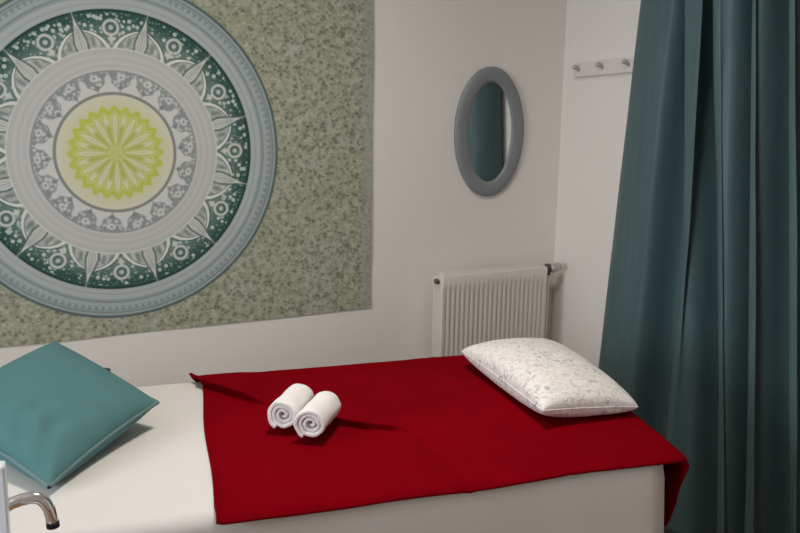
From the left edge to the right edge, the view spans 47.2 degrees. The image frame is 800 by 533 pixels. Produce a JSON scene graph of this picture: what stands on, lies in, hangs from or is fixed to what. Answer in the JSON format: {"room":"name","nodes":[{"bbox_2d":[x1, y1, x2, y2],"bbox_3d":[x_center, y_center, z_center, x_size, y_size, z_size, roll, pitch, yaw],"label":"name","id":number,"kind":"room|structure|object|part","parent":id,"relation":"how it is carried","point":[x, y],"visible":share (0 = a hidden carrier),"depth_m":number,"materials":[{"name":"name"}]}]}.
{"room":"massage room","nodes":[
{"label":"massage room","id":0,"kind":"room"},
{"bbox_2d":[0,0,566,386],"bbox_3d":[-1.337,-0.340,2.501,4.480,2.550,0.100,-5,13,-26],"label":"wall","id":1,"kind":"structure","parent":0,"point":[427,220],"depth_m":3.17,"materials":[{"name":"paint"}]},
{"bbox_2d":[0,0,373,346],"bbox_3d":[-0.852,-0.356,2.686,1.706,1.155,0.004,-5,13,-26],"label":"tapestry","id":2,"kind":"object","parent":1,"relation":"attached to","point":[165,164],"visible":1,"depth_m":2.79,"materials":[{"name":"fabric"}]},
{"bbox_2d":[454,67,523,195],"bbox_3d":[0.320,-0.477,3.254,0.285,0.457,0.014,-5,13,-26],"label":"oval mirror","id":3,"kind":"object","parent":1,"relation":"attached to","point":[489,120],"visible":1,"depth_m":3.25,"materials":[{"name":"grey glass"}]},
{"bbox_3d":[0.319,-0.477,3.256,0.181,0.353,0.004,-5,13,-26],"label":"glass","id":4,"kind":"part","parent":3,"relation":"part of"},
{"bbox_2d":[432,262,561,356],"bbox_3d":[0.339,0.395,3.393,0.533,0.810,0.110,-5,13,-26],"label":"panel radiator","id":5,"kind":"object","parent":1,"relation":"attached to","point":[471,307],"visible":0.55,"depth_m":3.27,"materials":[{"name":"metal"}]},
{"bbox_2d":[437,263,543,275],"bbox_3d":[0.329,0.011,3.288,0.424,0.006,0.049,-5,13,-26],"label":"grille","id":6,"kind":"object","parent":5,"relation":"attached to","point":[525,269],"depth_m":3.28,"materials":[{"name":"metal"}]},
{"bbox_2d":[550,0,640,366],"bbox_3d":[1.765,-0.042,1.241,0.100,2.550,5.000,-5,13,-26],"label":"wall","id":7,"kind":"structure","parent":0,"point":[594,114],"depth_m":3.28,"materials":[{"name":"paint"}]},
{"bbox_2d":[572,56,633,77],"bbox_3d":[0.750,-0.666,3.018,0.045,0.086,0.602,-5,13,-26],"label":"peg rail","id":8,"kind":"object","parent":7,"relation":"attached to","point":[621,65],"visible":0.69,"depth_m":3.13,"materials":[{"name":"white wood"}]},
{"bbox_3d":[1.115,-1.252,2.114,0.107,0.050,1.650,-5,13,-26],"label":"curtain rod","id":9,"kind":"object","parent":7,"relation":"attached to","visible":0},
{"bbox_2d":[598,0,799,532],"bbox_3d":[1.034,-0.210,2.378,0.155,2.204,1.638,-5,13,-26],"label":"curtain","id":10,"kind":"object","parent":9,"relation":"hanging from","point":[701,325],"visible":0.91,"depth_m":2.61,"materials":[{"name":"fabric"}]},
{"bbox_3d":[-0.211,1.421,0.529,4.480,0.100,5.200,-5,13,-26],"label":"floor","id":11,"kind":"structure","parent":0,"visible":0},
{"bbox_2d":[0,461,59,532],"bbox_3d":[-0.716,0.762,1.157,0.563,0.932,0.332,-3,12,-18],"label":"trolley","id":12,"kind":"object","parent":11,"relation":"on","point":[44,502],"visible":1,"depth_m":1.29,"materials":[{"name":"white metal"}]},
{"bbox_3d":[-0.560,0.693,1.336,0.025,0.862,0.025,-3,12,-18],"label":"post","id":13,"kind":"part","parent":12,"relation":"part of","materials":[{"name":"white metal"}]},
{"bbox_3d":[-0.529,0.346,1.300,0.080,0.054,0.023,-4,12,-24],"label":"handle","id":14,"kind":"part","parent":12,"relation":"part of","materials":[{"name":"silver metal"}]},
{"bbox_3d":[-0.401,0.707,2.032,2.026,0.707,1.004,-5,13,-26],"label":"massage table","id":15,"kind":"object","parent":11,"relation":"on","visible":0},
{"bbox_2d":[0,382,664,532],"bbox_3d":[-0.401,0.637,2.011,2.051,0.573,0.856,-3,12,-18],"label":"bed","id":16,"kind":"object","parent":15,"relation":"on","point":[156,476],"visible":0.48,"depth_m":1.75,"materials":[{"name":"white fabric"}]},
{"bbox_2d":[0,341,159,488],"bbox_3d":[-0.722,0.288,1.901,0.476,0.142,0.360,8,14,33],"label":"throw cushion","id":17,"kind":"object","parent":16,"relation":"on","point":[59,408],"visible":1,"depth_m":1.82,"materials":[{"name":"teal fabric"}]},
{"bbox_2d":[189,355,688,526],"bbox_3d":[0.075,0.424,2.128,1.086,0.242,0.818,-3,12,-18],"label":"blanket","id":18,"kind":"object","parent":16,"relation":"on","point":[408,429],"visible":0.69,"depth_m":1.92,"materials":[{"name":"red fabric"}]},
{"bbox_2d":[267,384,313,428],"bbox_3d":[-0.237,0.302,1.985,0.068,0.066,0.127,3,12,12],"label":"rolled towel","id":19,"kind":"object","parent":18,"relation":"on","point":[282,412],"visible":0.98,"depth_m":1.93,"materials":[{"name":"white fabric"}]},
{"bbox_2d":[293,391,340,437],"bbox_3d":[-0.174,0.312,1.937,0.068,0.065,0.127,3,12,12],"label":"rolled towel","id":20,"kind":"object","parent":18,"relation":"on","point":[312,420],"visible":1,"depth_m":1.89,"materials":[{"name":"white fabric"}]},
{"bbox_2d":[461,338,637,416],"bbox_3d":[0.365,0.250,2.245,0.278,0.090,0.489,-3,12,-18],"label":"pillow","id":21,"kind":"object","parent":18,"relation":"on","point":[548,377],"visible":1,"depth_m":2.11,"materials":[{"name":"fabric"}]}
]}

